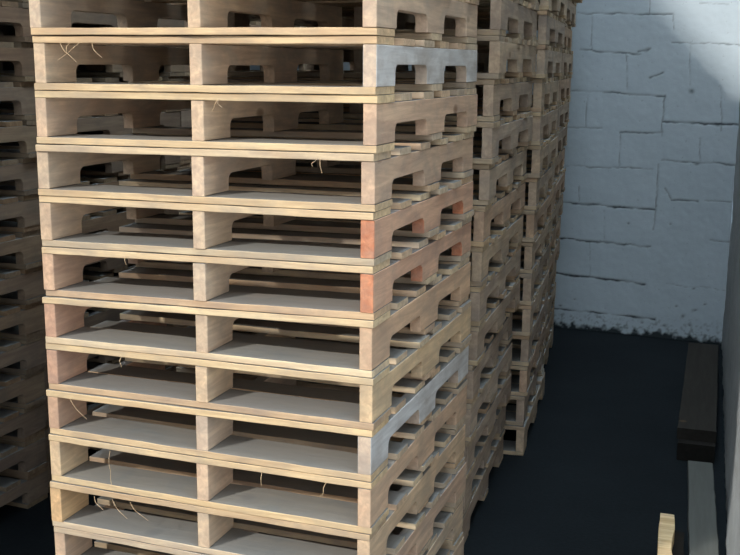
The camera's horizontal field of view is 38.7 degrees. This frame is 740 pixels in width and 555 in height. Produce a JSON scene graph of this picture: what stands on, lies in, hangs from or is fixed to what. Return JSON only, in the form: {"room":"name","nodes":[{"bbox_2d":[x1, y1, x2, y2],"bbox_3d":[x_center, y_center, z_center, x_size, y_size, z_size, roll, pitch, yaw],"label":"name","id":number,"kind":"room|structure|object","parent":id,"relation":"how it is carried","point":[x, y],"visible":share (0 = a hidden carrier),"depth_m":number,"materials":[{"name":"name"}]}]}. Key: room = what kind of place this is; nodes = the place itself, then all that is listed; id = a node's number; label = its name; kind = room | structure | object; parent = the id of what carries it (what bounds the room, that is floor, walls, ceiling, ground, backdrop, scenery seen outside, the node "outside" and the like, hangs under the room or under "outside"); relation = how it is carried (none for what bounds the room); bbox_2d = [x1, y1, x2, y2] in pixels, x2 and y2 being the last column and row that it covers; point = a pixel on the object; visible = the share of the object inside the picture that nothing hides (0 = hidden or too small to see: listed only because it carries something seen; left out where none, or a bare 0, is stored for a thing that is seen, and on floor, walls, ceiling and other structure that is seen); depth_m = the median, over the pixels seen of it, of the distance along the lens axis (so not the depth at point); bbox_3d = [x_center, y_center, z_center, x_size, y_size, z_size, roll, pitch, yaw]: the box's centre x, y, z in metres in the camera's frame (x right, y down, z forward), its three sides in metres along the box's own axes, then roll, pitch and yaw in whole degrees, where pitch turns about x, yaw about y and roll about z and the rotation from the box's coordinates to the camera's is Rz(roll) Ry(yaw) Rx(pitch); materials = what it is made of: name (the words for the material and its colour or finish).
{"room":"warehouse","nodes":[
{"label":"warehouse","id":0,"kind":"room"},
{"bbox_2d":[0,327,726,554],"bbox_3d":[-1.320,0.978,4.530,6.800,0.150,8.600,4,12,19],"label":"floor","id":1,"kind":"structure","parent":0,"point":[596,473],"depth_m":4.79,"materials":[{"name":"concrete"}]},
{"bbox_2d":[0,466,48,508],"bbox_3d":[-1.992,0.906,4.126,1.006,0.143,1.009,5,12,20],"label":"wooden pallet","id":2,"kind":"object","parent":1,"relation":"on","point":[26,492],"visible":0.82,"depth_m":4.31,"materials":[{"name":"brown wood"}]},
{"bbox_2d":[0,433,47,475],"bbox_3d":[-1.990,0.766,4.095,1.011,0.142,1.007,5,12,20],"label":"wooden pallet","id":3,"kind":"object","parent":2,"relation":"on","point":[27,458],"visible":0.86,"depth_m":4.28,"materials":[{"name":"brown wood"}]},
{"bbox_2d":[0,401,45,441],"bbox_3d":[-1.987,0.626,4.064,1.005,0.142,1.007,5,12,20],"label":"wooden pallet","id":4,"kind":"object","parent":3,"relation":"on","point":[16,424],"visible":0.82,"depth_m":4.25,"materials":[{"name":"brown wood"}]},
{"bbox_2d":[0,368,47,408],"bbox_3d":[-1.977,0.487,4.033,1.017,0.142,1.008,5,12,20],"label":"wooden pallet","id":5,"kind":"object","parent":4,"relation":"on","point":[25,391],"visible":0.84,"depth_m":4.22,"materials":[{"name":"brown wood"}]},
{"bbox_2d":[0,333,46,373],"bbox_3d":[-1.962,0.347,4.003,1.012,0.143,1.008,5,12,20],"label":"wooden pallet","id":6,"kind":"object","parent":5,"relation":"on","point":[20,356],"visible":0.86,"depth_m":4.19,"materials":[{"name":"brown wood"}]},
{"bbox_2d":[0,300,45,339],"bbox_3d":[-1.951,0.207,3.974,1.005,0.142,1.007,5,12,20],"label":"wooden pallet","id":7,"kind":"object","parent":6,"relation":"on","point":[17,321],"visible":0.78,"depth_m":4.16,"materials":[{"name":"brown wood"}]},
{"bbox_2d":[0,265,45,304],"bbox_3d":[-1.946,0.068,3.939,1.017,0.142,1.008,5,12,20],"label":"wooden pallet","id":8,"kind":"object","parent":7,"relation":"on","point":[17,286],"visible":0.82,"depth_m":4.12,"materials":[{"name":"brown wood"}]},
{"bbox_2d":[0,229,43,268],"bbox_3d":[-1.934,-0.070,3.900,1.011,0.142,1.007,5,12,20],"label":"wooden pallet","id":9,"kind":"object","parent":8,"relation":"on","point":[27,247],"visible":0.84,"depth_m":4.09,"materials":[{"name":"brown wood"}]},
{"bbox_2d":[0,194,40,232],"bbox_3d":[-1.929,-0.211,3.871,1.012,0.143,1.008,5,12,20],"label":"wooden pallet","id":10,"kind":"object","parent":9,"relation":"on","point":[26,209],"visible":0.83,"depth_m":4.06,"materials":[{"name":"brown wood"}]},
{"bbox_2d":[0,157,38,195],"bbox_3d":[-1.922,-0.351,3.842,1.017,0.142,1.008,5,12,20],"label":"wooden pallet","id":11,"kind":"object","parent":10,"relation":"on","point":[24,171],"visible":0.84,"depth_m":4.02,"materials":[{"name":"brown wood"}]},
{"bbox_2d":[0,119,36,157],"bbox_3d":[-1.898,-0.491,3.815,1.017,0.142,1.008,5,12,21],"label":"wooden pallet","id":12,"kind":"object","parent":11,"relation":"on","point":[24,132],"visible":0.82,"depth_m":3.98,"materials":[{"name":"brown wood"}]},
{"bbox_2d":[0,81,40,119],"bbox_3d":[-1.898,-0.629,3.772,1.011,0.142,1.007,5,12,20],"label":"wooden pallet","id":13,"kind":"object","parent":12,"relation":"on","point":[21,93],"visible":0.88,"depth_m":3.95,"materials":[{"name":"brown wood"}]},
{"bbox_2d":[0,42,34,81],"bbox_3d":[-1.887,-0.769,3.746,1.011,0.142,1.007,5,12,20],"label":"wooden pallet","id":14,"kind":"object","parent":13,"relation":"on","point":[21,54],"visible":0.86,"depth_m":3.92,"materials":[{"name":"brown wood"}]},
{"bbox_2d":[0,1,41,42],"bbox_3d":[-1.882,-0.910,3.720,1.017,0.142,1.008,5,12,20],"label":"wooden pallet","id":15,"kind":"object","parent":14,"relation":"on","point":[16,13],"visible":0.73,"depth_m":3.88,"materials":[{"name":"brown wood"}]},
{"bbox_2d":[0,402,102,486],"bbox_3d":[-1.671,0.706,5.125,1.012,0.143,1.008,5,12,21],"label":"wooden pallet","id":16,"kind":"object","parent":1,"relation":"on","point":[48,459],"visible":0.02,"depth_m":4.53,"materials":[{"name":"brown wood"}]},
{"bbox_2d":[44,366,173,457],"bbox_3d":[-1.648,0.567,5.088,1.008,0.143,1.008,5,12,21],"label":"wooden pallet","id":17,"kind":"object","parent":16,"relation":"on","point":[91,408],"visible":0.02,"depth_m":4.71,"materials":[{"name":"brown wood"}]},
{"bbox_2d":[44,359,169,425],"bbox_3d":[-1.649,0.427,5.054,1.011,0.143,1.008,5,12,21],"label":"wooden pallet","id":18,"kind":"object","parent":17,"relation":"on","point":[90,365],"visible":0.02,"depth_m":4.78,"materials":[{"name":"brown wood"}]},
{"bbox_2d":[44,310,172,392],"bbox_3d":[-1.642,0.286,5.026,1.009,0.143,1.007,5,12,21],"label":"wooden pallet","id":19,"kind":"object","parent":18,"relation":"on","point":[92,357],"visible":0.05,"depth_m":4.79,"materials":[{"name":"brown wood"}]},
{"bbox_2d":[83,279,128,326],"bbox_3d":[-1.625,0.146,4.990,1.016,0.143,1.009,5,12,21],"label":"wooden pallet","id":20,"kind":"object","parent":19,"relation":"on","point":[100,315],"visible":0.03,"depth_m":4.72,"materials":[{"name":"brown wood"}]},
{"bbox_2d":[83,263,149,281],"bbox_3d":[-1.613,0.005,4.961,1.012,0.143,1.008,5,12,21],"label":"wooden pallet","id":21,"kind":"object","parent":20,"relation":"on","point":[87,275],"visible":0.03,"depth_m":4.73,"materials":[{"name":"brown wood"}]},
{"bbox_2d":[4,230,130,272],"bbox_3d":[-1.605,-0.134,4.922,1.009,0.143,1.007,5,12,21],"label":"wooden pallet","id":22,"kind":"object","parent":21,"relation":"on","point":[113,265],"visible":0.06,"depth_m":4.75,"materials":[{"name":"brown wood"}]},
{"bbox_2d":[8,207,177,255],"bbox_3d":[-1.587,-0.275,4.893,1.008,0.143,1.008,5,12,21],"label":"wooden pallet","id":23,"kind":"object","parent":22,"relation":"on","point":[110,219],"visible":0.14,"depth_m":4.64,"materials":[{"name":"brown wood"}]},
{"bbox_2d":[0,165,176,221],"bbox_3d":[-1.588,-0.416,4.864,1.016,0.143,1.009,5,12,21],"label":"wooden pallet","id":24,"kind":"object","parent":23,"relation":"on","point":[84,179],"visible":0.16,"depth_m":4.64,"materials":[{"name":"brown wood"}]},
{"bbox_2d":[0,142,179,185],"bbox_3d":[-1.569,-0.557,4.834,1.011,0.143,1.008,5,12,21],"label":"wooden pallet","id":25,"kind":"object","parent":24,"relation":"on","point":[166,161],"visible":0.09,"depth_m":4.71,"materials":[{"name":"brown wood"}]},
{"bbox_2d":[0,109,180,149],"bbox_3d":[-1.558,-0.695,4.791,1.008,0.143,1.008,5,12,21],"label":"wooden pallet","id":26,"kind":"object","parent":25,"relation":"on","point":[107,124],"visible":0.12,"depth_m":4.56,"materials":[{"name":"brown wood"}]},
{"bbox_2d":[0,76,182,112],"bbox_3d":[-1.546,-0.838,4.770,1.008,0.143,1.008,5,12,22],"label":"wooden pallet","id":27,"kind":"object","parent":26,"relation":"on","point":[5,106],"visible":0.13,"depth_m":4.55,"materials":[{"name":"brown wood"}]},
{"bbox_2d":[0,44,184,76],"bbox_3d":[-1.536,-0.978,4.740,1.009,0.143,1.007,5,12,21],"label":"wooden pallet","id":28,"kind":"object","parent":27,"relation":"on","point":[6,67],"visible":0.12,"depth_m":4.92,"materials":[{"name":"brown wood"}]},
{"bbox_2d":[0,11,184,36],"bbox_3d":[-1.525,-1.118,4.704,1.011,0.143,1.008,5,12,21],"label":"wooden pallet","id":29,"kind":"object","parent":28,"relation":"on","point":[78,19],"visible":0.09,"depth_m":4.47,"materials":[{"name":"brown wood"}]},
{"bbox_2d":[436,532,463,554],"bbox_3d":[-0.309,1.038,3.523,1.017,0.142,1.009,4,12,19],"label":"wooden pallet","id":30,"kind":"object","parent":1,"relation":"on","point":[457,548],"visible":0.02,"depth_m":3.70,"materials":[{"name":"brown wood"}]},
{"bbox_2d":[94,498,462,554],"bbox_3d":[-0.308,0.899,3.494,1.014,0.143,1.009,4,12,19],"label":"wooden pallet","id":31,"kind":"object","parent":30,"relation":"on","point":[447,526],"visible":0.09,"depth_m":3.54,"materials":[{"name":"brown wood"}]},
{"bbox_2d":[54,457,465,554],"bbox_3d":[-0.305,0.760,3.466,1.013,0.144,1.008,4,12,19],"label":"wooden pallet","id":32,"kind":"object","parent":31,"relation":"on","point":[449,484],"visible":0.23,"depth_m":3.24,"materials":[{"name":"brown wood"}]},
{"bbox_2d":[50,421,464,554],"bbox_3d":[-0.310,0.621,3.432,1.020,0.148,1.018,4,12,19],"label":"wooden pallet","id":33,"kind":"object","parent":32,"relation":"on","point":[213,534],"visible":0.45,"depth_m":3.10,"materials":[{"name":"brown wood"}]},
{"bbox_2d":[49,366,467,534],"bbox_3d":[-0.306,0.479,3.403,1.016,0.154,1.018,4,12,19],"label":"wooden pallet","id":34,"kind":"object","parent":33,"relation":"on","point":[213,487],"visible":0.52,"depth_m":3.05,"materials":[{"name":"brown wood"}]},
{"bbox_2d":[46,326,469,481],"bbox_3d":[-0.300,0.341,3.373,1.008,0.143,1.017,4,12,19],"label":"wooden pallet","id":35,"kind":"object","parent":34,"relation":"on","point":[212,438],"visible":0.45,"depth_m":3.02,"materials":[{"name":"brown wood"}]},
{"bbox_2d":[46,300,471,430],"bbox_3d":[-0.296,0.202,3.346,1.014,0.140,1.018,4,12,19],"label":"wooden pallet","id":36,"kind":"object","parent":35,"relation":"on","point":[66,364],"visible":0.44,"depth_m":3.02,"materials":[{"name":"brown wood"}]},
{"bbox_2d":[42,257,470,377],"bbox_3d":[-0.296,0.057,3.321,1.005,0.153,1.008,4,12,19],"label":"wooden pallet","id":37,"kind":"object","parent":36,"relation":"on","point":[414,307],"visible":0.52,"depth_m":2.98,"materials":[{"name":"brown wood"}]},
{"bbox_2d":[42,210,471,319],"bbox_3d":[-0.294,-0.078,3.288,1.004,0.155,1.018,4,12,19],"label":"wooden pallet","id":38,"kind":"object","parent":37,"relation":"on","point":[414,260],"visible":0.58,"depth_m":2.97,"materials":[{"name":"brown wood"}]},
{"bbox_2d":[39,169,473,265],"bbox_3d":[-0.289,-0.216,3.263,1.005,0.147,1.009,4,12,19],"label":"wooden pallet","id":39,"kind":"object","parent":38,"relation":"on","point":[60,217],"visible":0.55,"depth_m":2.95,"materials":[{"name":"brown wood"}]},
{"bbox_2d":[35,129,473,211],"bbox_3d":[-0.293,-0.358,3.230,1.006,0.148,1.018,4,12,19],"label":"wooden pallet","id":40,"kind":"object","parent":39,"relation":"on","point":[59,166],"visible":0.7,"depth_m":2.93,"materials":[{"name":"brown wood"}]},
{"bbox_2d":[35,88,477,153],"bbox_3d":[-0.285,-0.498,3.200,1.000,0.146,1.017,4,12,19],"label":"wooden pallet","id":41,"kind":"object","parent":40,"relation":"on","point":[58,112],"visible":0.78,"depth_m":2.93,"materials":[{"name":"brown wood"}]},
{"bbox_2d":[32,36,476,94],"bbox_3d":[-0.287,-0.641,3.173,1.005,0.145,1.018,4,12,19],"label":"wooden pallet","id":42,"kind":"object","parent":41,"relation":"on","point":[57,59],"visible":1,"depth_m":2.89,"materials":[{"name":"brown wood"}]},
{"bbox_2d":[29,0,478,43],"bbox_3d":[-0.285,-0.779,3.144,1.005,0.142,1.006,4,12,19],"label":"wooden pallet","id":43,"kind":"object","parent":42,"relation":"on","point":[47,17],"visible":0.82,"depth_m":2.94,"materials":[{"name":"brown wood"}]},
{"bbox_2d":[357,368,544,455],"bbox_3d":[0.362,0.641,5.508,1.006,0.144,1.008,3,12,14],"label":"wooden pallet","id":44,"kind":"object","parent":1,"relation":"on","point":[517,447],"visible":0.1,"depth_m":5.07,"materials":[{"name":"brown wood"}]},
{"bbox_2d":[505,348,543,425],"bbox_3d":[0.349,0.499,5.481,1.012,0.144,1.007,3,12,14],"label":"wooden pallet","id":45,"kind":"object","parent":44,"relation":"on","point":[518,417],"visible":0.1,"depth_m":5.01,"materials":[{"name":"brown wood"}]},
{"bbox_2d":[510,319,546,395],"bbox_3d":[0.358,0.358,5.449,1.016,0.144,1.006,3,12,14],"label":"wooden pallet","id":46,"kind":"object","parent":45,"relation":"on","point":[521,389],"visible":0.12,"depth_m":5.06,"materials":[{"name":"brown wood"}]},
{"bbox_2d":[511,292,547,365],"bbox_3d":[0.366,0.215,5.427,1.002,0.144,1.010,3,12,14],"label":"wooden pallet","id":47,"kind":"object","parent":46,"relation":"on","point":[523,358],"visible":0.1,"depth_m":5.04,"materials":[{"name":"brown wood"}]},
{"bbox_2d":[512,267,548,335],"bbox_3d":[0.365,0.076,5.388,1.007,0.144,1.010,3,12,14],"label":"wooden pallet","id":48,"kind":"object","parent":47,"relation":"on","point":[524,329],"visible":0.12,"depth_m":4.93,"materials":[{"name":"brown wood"}]},
{"bbox_2d":[469,243,549,304],"bbox_3d":[0.365,-0.066,5.361,1.007,0.144,1.010,3,12,14],"label":"wooden pallet","id":49,"kind":"object","parent":48,"relation":"on","point":[528,280],"visible":0.13,"depth_m":4.91,"materials":[{"name":"brown wood"}]},
{"bbox_2d":[519,213,553,273],"bbox_3d":[0.370,-0.209,5.341,1.016,0.144,1.006,3,12,14],"label":"wooden pallet","id":50,"kind":"object","parent":49,"relation":"on","point":[544,234],"visible":0.11,"depth_m":5.03,"materials":[{"name":"brown wood"}]},
{"bbox_2d":[521,187,553,241],"bbox_3d":[0.377,-0.350,5.308,1.002,0.144,1.010,3,12,14],"label":"wooden pallet","id":51,"kind":"object","parent":50,"relation":"on","point":[534,218],"visible":0.16,"depth_m":4.96,"materials":[{"name":"brown wood"}]},
{"bbox_2d":[511,160,554,209],"bbox_3d":[0.380,-0.492,5.281,1.002,0.144,1.010,3,12,14],"label":"wooden pallet","id":52,"kind":"object","parent":51,"relation":"on","point":[537,187],"visible":0.11,"depth_m":4.90,"materials":[{"name":"brown wood"}]},
{"bbox_2d":[473,133,557,177],"bbox_3d":[0.388,-0.632,5.246,1.007,0.144,1.010,3,12,14],"label":"wooden pallet","id":53,"kind":"object","parent":52,"relation":"on","point":[543,154],"visible":0.14,"depth_m":4.85,"materials":[{"name":"brown wood"}]},
{"bbox_2d":[473,105,558,144],"bbox_3d":[0.385,-0.773,5.213,1.002,0.144,1.010,3,12,14],"label":"wooden pallet","id":54,"kind":"object","parent":53,"relation":"on","point":[545,122],"visible":0.15,"depth_m":4.96,"materials":[{"name":"brown wood"}]},
{"bbox_2d":[477,77,559,111],"bbox_3d":[0.387,-0.916,5.193,1.007,0.144,1.010,3,12,14],"label":"wooden pallet","id":55,"kind":"object","parent":54,"relation":"on","point":[545,90],"visible":0.18,"depth_m":4.82,"materials":[{"name":"brown wood"}]},
{"bbox_2d":[335,45,562,77],"bbox_3d":[0.395,-1.055,5.152,1.002,0.144,1.010,3,12,14],"label":"wooden pallet","id":56,"kind":"object","parent":55,"relation":"on","point":[548,58],"visible":0.22,"depth_m":4.98,"materials":[{"name":"brown wood"}]},
{"bbox_2d":[342,10,564,47],"bbox_3d":[0.403,-1.198,5.131,1.002,0.144,1.010,3,12,14],"label":"wooden pallet","id":57,"kind":"object","parent":56,"relation":"on","point":[551,28],"visible":0.3,"depth_m":4.90,"materials":[{"name":"brown wood"}]},
{"bbox_2d":[539,0,566,19],"bbox_3d":[0.409,-1.340,5.104,1.002,0.144,1.010,3,12,14],"label":"wooden pallet","id":58,"kind":"object","parent":57,"relation":"on","point":[558,8],"visible":0.13,"depth_m":4.97,"materials":[{"name":"brown wood"}]},
{"bbox_2d":[442,428,504,543],"bbox_3d":[0.000,0.831,4.553,1.012,0.144,1.008,4,12,16],"label":"wooden pallet","id":59,"kind":"object","parent":1,"relation":"on","point":[480,480],"visible":0.08,"depth_m":4.37,"materials":[{"name":"brown wood"}]},
{"bbox_2d":[389,406,505,513],"bbox_3d":[0.009,0.689,4.522,1.010,0.145,1.006,4,12,16],"label":"wooden pallet","id":60,"kind":"object","parent":59,"relation":"on","point":[482,457],"visible":0.06,"depth_m":4.32,"materials":[{"name":"brown wood"}]},
{"bbox_2d":[297,369,510,478],"bbox_3d":[0.021,0.548,4.486,1.013,0.145,1.009,4,12,16],"label":"wooden pallet","id":61,"kind":"object","parent":60,"relation":"on","point":[486,416],"visible":0.09,"depth_m":4.29,"materials":[{"name":"brown wood"}]},
{"bbox_2d":[435,342,511,441],"bbox_3d":[0.024,0.408,4.449,1.013,0.145,1.009,4,12,16],"label":"wooden pallet","id":62,"kind":"object","parent":61,"relation":"on","point":[488,388],"visible":0.13,"depth_m":4.22,"materials":[{"name":"brown wood"}]},
{"bbox_2d":[465,312,512,403],"bbox_3d":[0.026,0.265,4.420,1.007,0.145,1.006,4,12,15],"label":"wooden pallet","id":63,"kind":"object","parent":62,"relation":"on","point":[492,341],"visible":0.12,"depth_m":4.19,"materials":[{"name":"brown wood"}]},
{"bbox_2d":[468,275,519,365],"bbox_3d":[0.048,0.122,4.395,1.013,0.145,1.009,4,12,16],"label":"wooden pallet","id":64,"kind":"object","parent":63,"relation":"on","point":[496,308],"visible":0.13,"depth_m":4.16,"materials":[{"name":"brown wood"}]},
{"bbox_2d":[254,244,520,325],"bbox_3d":[0.051,-0.019,4.362,1.010,0.145,1.006,4,12,16],"label":"wooden pallet","id":65,"kind":"object","parent":64,"relation":"on","point":[494,287],"visible":0.11,"depth_m":4.12,"materials":[{"name":"brown wood"}]},
{"bbox_2d":[448,213,522,286],"bbox_3d":[0.055,-0.161,4.332,1.013,0.145,1.009,4,12,16],"label":"wooden pallet","id":66,"kind":"object","parent":65,"relation":"on","point":[496,250],"visible":0.06,"depth_m":4.09,"materials":[{"name":"brown wood"}]},
{"bbox_2d":[446,178,524,246],"bbox_3d":[0.059,-0.302,4.299,1.013,0.145,1.009,4,12,16],"label":"wooden pallet","id":67,"kind":"object","parent":66,"relation":"on","point":[497,214],"visible":0.18,"depth_m":4.07,"materials":[{"name":"brown wood"}]},
{"bbox_2d":[296,145,527,205],"bbox_3d":[0.069,-0.446,4.275,1.007,0.145,1.006,4,12,15],"label":"wooden pallet","id":68,"kind":"object","parent":67,"relation":"on","point":[510,167],"visible":0.15,"depth_m":3.91,"materials":[{"name":"brown wood"}]},
{"bbox_2d":[232,111,532,163],"bbox_3d":[0.081,-0.585,4.233,1.013,0.145,1.009,4,12,16],"label":"wooden pallet","id":69,"kind":"object","parent":68,"relation":"on","point":[504,132],"visible":0.23,"depth_m":3.86,"materials":[{"name":"brown wood"}]},
{"bbox_2d":[227,76,532,121],"bbox_3d":[0.079,-0.729,4.209,1.013,0.145,1.009,4,12,16],"label":"wooden pallet","id":70,"kind":"object","parent":69,"relation":"on","point":[509,90],"visible":0.4,"depth_m":3.79,"materials":[{"name":"brown wood"}]},
{"bbox_2d":[227,36,537,78],"bbox_3d":[0.092,-0.869,4.171,1.012,0.144,1.008,4,12,16],"label":"wooden pallet","id":71,"kind":"object","parent":70,"relation":"on","point":[520,55],"visible":0.29,"depth_m":3.81,"materials":[{"name":"brown wood"}]},
{"bbox_2d":[227,0,538,41],"bbox_3d":[0.093,-1.013,4.149,1.012,0.144,1.008,4,12,16],"label":"wooden pallet","id":72,"kind":"object","parent":71,"relation":"on","point":[521,16],"visible":0.23,"depth_m":3.92,"materials":[{"name":"brown wood"}]},
{"bbox_2d":[543,325,553,364],"bbox_3d":[0.601,0.430,6.561,1.006,0.144,1.008,3,12,13],"label":"wooden pallet","id":73,"kind":"object","parent":1,"relation":"on","point":[549,342],"visible":0.06,"depth_m":6.50,"materials":[{"name":"brown wood"}]},
{"bbox_2d":[543,302,554,357],"bbox_3d":[0.600,0.291,6.517,1.002,0.144,1.010,3,12,13],"label":"wooden pallet","id":74,"kind":"object","parent":73,"relation":"on","point":[550,321],"visible":0.11,"depth_m":6.47,"materials":[{"name":"brown wood"}]},
{"bbox_2d":[547,281,555,318],"bbox_3d":[0.605,0.149,6.491,1.007,0.144,1.010,3,12,13],"label":"wooden pallet","id":75,"kind":"object","parent":74,"relation":"on","point":[552,295],"visible":0.03,"depth_m":6.46,"materials":[{"name":"brown wood"}]},
{"bbox_2d":[547,260,556,294],"bbox_3d":[0.600,0.007,6.464,1.007,0.144,1.010,3,12,14],"label":"wooden pallet","id":76,"kind":"object","parent":75,"relation":"on","point":[552,275],"visible":0.02,"depth_m":6.46,"materials":[{"name":"brown wood"}]},
{"bbox_2d":[548,238,559,283],"bbox_3d":[0.619,-0.136,6.443,1.007,0.144,1.010,3,12,14],"label":"wooden pallet","id":77,"kind":"object","parent":76,"relation":"on","point":[554,255],"visible":0.08,"depth_m":6.32,"materials":[{"name":"brown wood"}]},
{"bbox_2d":[549,215,560,258],"bbox_3d":[0.623,-0.277,6.413,1.006,0.144,1.008,3,12,13],"label":"wooden pallet","id":78,"kind":"object","parent":77,"relation":"on","point":[556,227],"visible":0.06,"depth_m":6.29,"materials":[{"name":"brown wood"}]},
{"bbox_2d":[552,192,562,226],"bbox_3d":[0.629,-0.417,6.377,1.006,0.144,1.008,3,12,14],"label":"wooden pallet","id":79,"kind":"object","parent":78,"relation":"on","point":[558,207],"visible":0.11,"depth_m":6.29,"materials":[{"name":"brown wood"}]},
{"bbox_2d":[553,168,565,208],"bbox_3d":[0.633,-0.559,6.351,1.012,0.144,1.007,3,12,13],"label":"wooden pallet","id":80,"kind":"object","parent":79,"relation":"on","point":[559,186],"visible":0.13,"depth_m":6.22,"materials":[{"name":"brown wood"}]},
{"bbox_2d":[527,146,564,181],"bbox_3d":[0.628,-0.701,6.323,1.007,0.144,1.010,3,12,13],"label":"wooden pallet","id":81,"kind":"object","parent":80,"relation":"on","point":[559,162],"visible":0.07,"depth_m":6.24,"materials":[{"name":"brown wood"}]},
{"bbox_2d":[527,122,567,155],"bbox_3d":[0.639,-0.839,6.278,1.002,0.144,1.010,3,12,13],"label":"wooden pallet","id":82,"kind":"object","parent":81,"relation":"on","point":[562,133],"visible":0.12,"depth_m":6.17,"materials":[{"name":"brown wood"}]},
{"bbox_2d":[557,99,570,130],"bbox_3d":[0.644,-0.982,6.261,1.016,0.144,1.006,3,12,13],"label":"wooden pallet","id":83,"kind":"object","parent":82,"relation":"on","point":[563,109],"visible":0.15,"depth_m":6.11,"materials":[{"name":"brown wood"}]},
{"bbox_2d":[475,75,571,103],"bbox_3d":[0.647,-1.124,6.233,1.016,0.144,1.006,3,12,13],"label":"wooden pallet","id":84,"kind":"object","parent":83,"relation":"on","point":[565,81],"visible":0.15,"depth_m":6.13,"materials":[{"name":"brown wood"}]},
{"bbox_2d":[404,49,572,75],"bbox_3d":[0.657,-1.264,6.197,1.002,0.144,1.010,3,12,13],"label":"wooden pallet","id":85,"kind":"object","parent":84,"relation":"on","point":[482,57],"visible":0.18,"depth_m":6.12,"materials":[{"name":"brown wood"}]},
{"bbox_2d":[405,23,571,50],"bbox_3d":[0.647,-1.405,6.164,1.006,0.144,1.008,3,12,13],"label":"wooden pallet","id":86,"kind":"object","parent":85,"relation":"on","point":[568,29],"visible":0.12,"depth_m":6.09,"materials":[{"name":"brown wood"}]},
{"bbox_2d":[538,0,576,26],"bbox_3d":[0.664,-1.548,6.144,1.002,0.144,1.010,3,12,14],"label":"wooden pallet","id":87,"kind":"object","parent":86,"relation":"on","point":[571,5],"visible":0.09,"depth_m":6.10,"materials":[{"name":"brown wood"}]},
{"bbox_2d":[657,513,683,554],"bbox_3d":[1.068,1.012,3.752,0.096,0.120,0.571,4,12,16],"label":"timber offcut","id":88,"kind":"object","parent":1,"relation":"on","point":[670,541],"visible":1,"depth_m":3.86,"materials":[{"name":"beige wood"}]},
{"bbox_2d":[677,422,716,463],"bbox_3d":[1.761,0.656,5.627,0.169,0.084,1.656,4,12,18],"label":"wooden beam","id":89,"kind":"structure","parent":1,"relation":"on","point":[690,450],"depth_m":4.86,"materials":[{"name":"brown wood"}]},
{"bbox_2d":[677,343,717,442],"bbox_3d":[1.768,0.580,5.646,0.176,0.055,1.627,4,12,18],"label":"wooden beam","id":90,"kind":"structure","parent":89,"relation":"on","point":[698,408],"depth_m":5.39,"materials":[{"name":"brown wood"}]},
{"bbox_2d":[687,460,718,554],"bbox_3d":[1.298,0.975,4.120,0.109,0.050,1.314,4,12,16],"label":"plank","id":91,"kind":"object","parent":1,"relation":"on","point":[701,514],"visible":1,"depth_m":4.21,"materials":[{"name":"grey wood"}]},
{"bbox_3d":[-1.306,0.511,6.104,1.016,0.143,1.009,5,12,21],"label":"wooden pallet","id":92,"kind":"object","parent":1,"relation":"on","visible":0},
{"bbox_3d":[-1.304,0.369,6.077,1.009,0.143,1.007,5,12,21],"label":"wooden pallet","id":93,"kind":"object","parent":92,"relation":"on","visible":0},
{"bbox_3d":[-1.284,0.229,6.047,1.011,0.143,1.008,5,12,21],"label":"wooden pallet","id":94,"kind":"object","parent":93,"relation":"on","visible":0},
{"bbox_2d":[173,324,187,327],"bbox_3d":[-1.282,0.088,6.016,1.012,0.143,1.008,5,12,21],"label":"wooden pallet","id":95,"kind":"object","parent":94,"relation":"on","point":[174,325],"visible":0.02,"depth_m":5.45,"materials":[{"name":"brown wood"}]},
{"bbox_3d":[-1.264,-0.052,5.982,1.016,0.143,1.009,5,12,21],"label":"wooden pallet","id":96,"kind":"object","parent":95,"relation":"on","visible":0},
{"bbox_3d":[-1.255,-0.191,5.944,1.009,0.143,1.007,5,12,22],"label":"wooden pallet","id":97,"kind":"object","parent":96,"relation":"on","visible":0},
{"bbox_3d":[-1.245,-0.333,5.921,1.011,0.143,1.008,5,12,21],"label":"wooden pallet","id":98,"kind":"object","parent":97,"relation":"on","visible":0},
{"bbox_3d":[-1.237,-0.473,5.886,1.012,0.143,1.008,5,12,21],"label":"wooden pallet","id":99,"kind":"object","parent":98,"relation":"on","visible":0},
{"bbox_2d":[177,163,191,170],"bbox_3d":[-1.231,-0.614,5.857,1.016,0.143,1.009,5,12,21],"label":"wooden pallet","id":100,"kind":"object","parent":99,"relation":"on","point":[182,166],"visible":0.02,"depth_m":5.27,"materials":[{"name":"brown wood"}]},
{"bbox_2d":[180,156,191,164],"bbox_3d":[-1.221,-0.755,5.825,1.008,0.143,1.008,5,12,21],"label":"wooden pallet","id":101,"kind":"object","parent":100,"relation":"on","point":[183,159],"visible":0.02,"depth_m":5.26,"materials":[{"name":"brown wood"}]},
{"bbox_2d":[98,108,191,126],"bbox_3d":[-1.206,-0.895,5.792,1.011,0.143,1.008,5,12,21],"label":"wooden pallet","id":102,"kind":"object","parent":101,"relation":"on","point":[185,114],"visible":0.02,"depth_m":5.20,"materials":[{"name":"brown wood"}]},
{"bbox_2d":[119,76,233,81],"bbox_3d":[-1.205,-1.035,5.759,1.016,0.143,1.009,5,12,21],"label":"wooden pallet","id":103,"kind":"object","parent":102,"relation":"on","point":[185,78],"visible":0.06,"depth_m":5.18,"materials":[{"name":"brown wood"}]},
{"bbox_2d":[76,65,263,75],"bbox_3d":[-1.184,-1.177,5.734,1.011,0.143,1.008,5,12,21],"label":"wooden pallet","id":104,"kind":"object","parent":103,"relation":"on","point":[186,67],"visible":0.02,"depth_m":5.30,"materials":[{"name":"brown wood"}]},
{"bbox_2d":[250,0,739,344],"bbox_3d":[-0.371,-2.376,7.670,5.998,5.207,0.155,5,12,24],"label":"wall","id":105,"kind":"structure","parent":0,"point":[651,147],"depth_m":6.90,"materials":[{"name":"white brick"}]},
{"bbox_2d":[721,102,739,554],"bbox_3d":[1.616,-1.623,4.000,0.166,5.222,5.136,4,12,17],"label":"wall","id":106,"kind":"structure","parent":0,"point":[730,347],"depth_m":4.67,"materials":[{"name":"white paint"}]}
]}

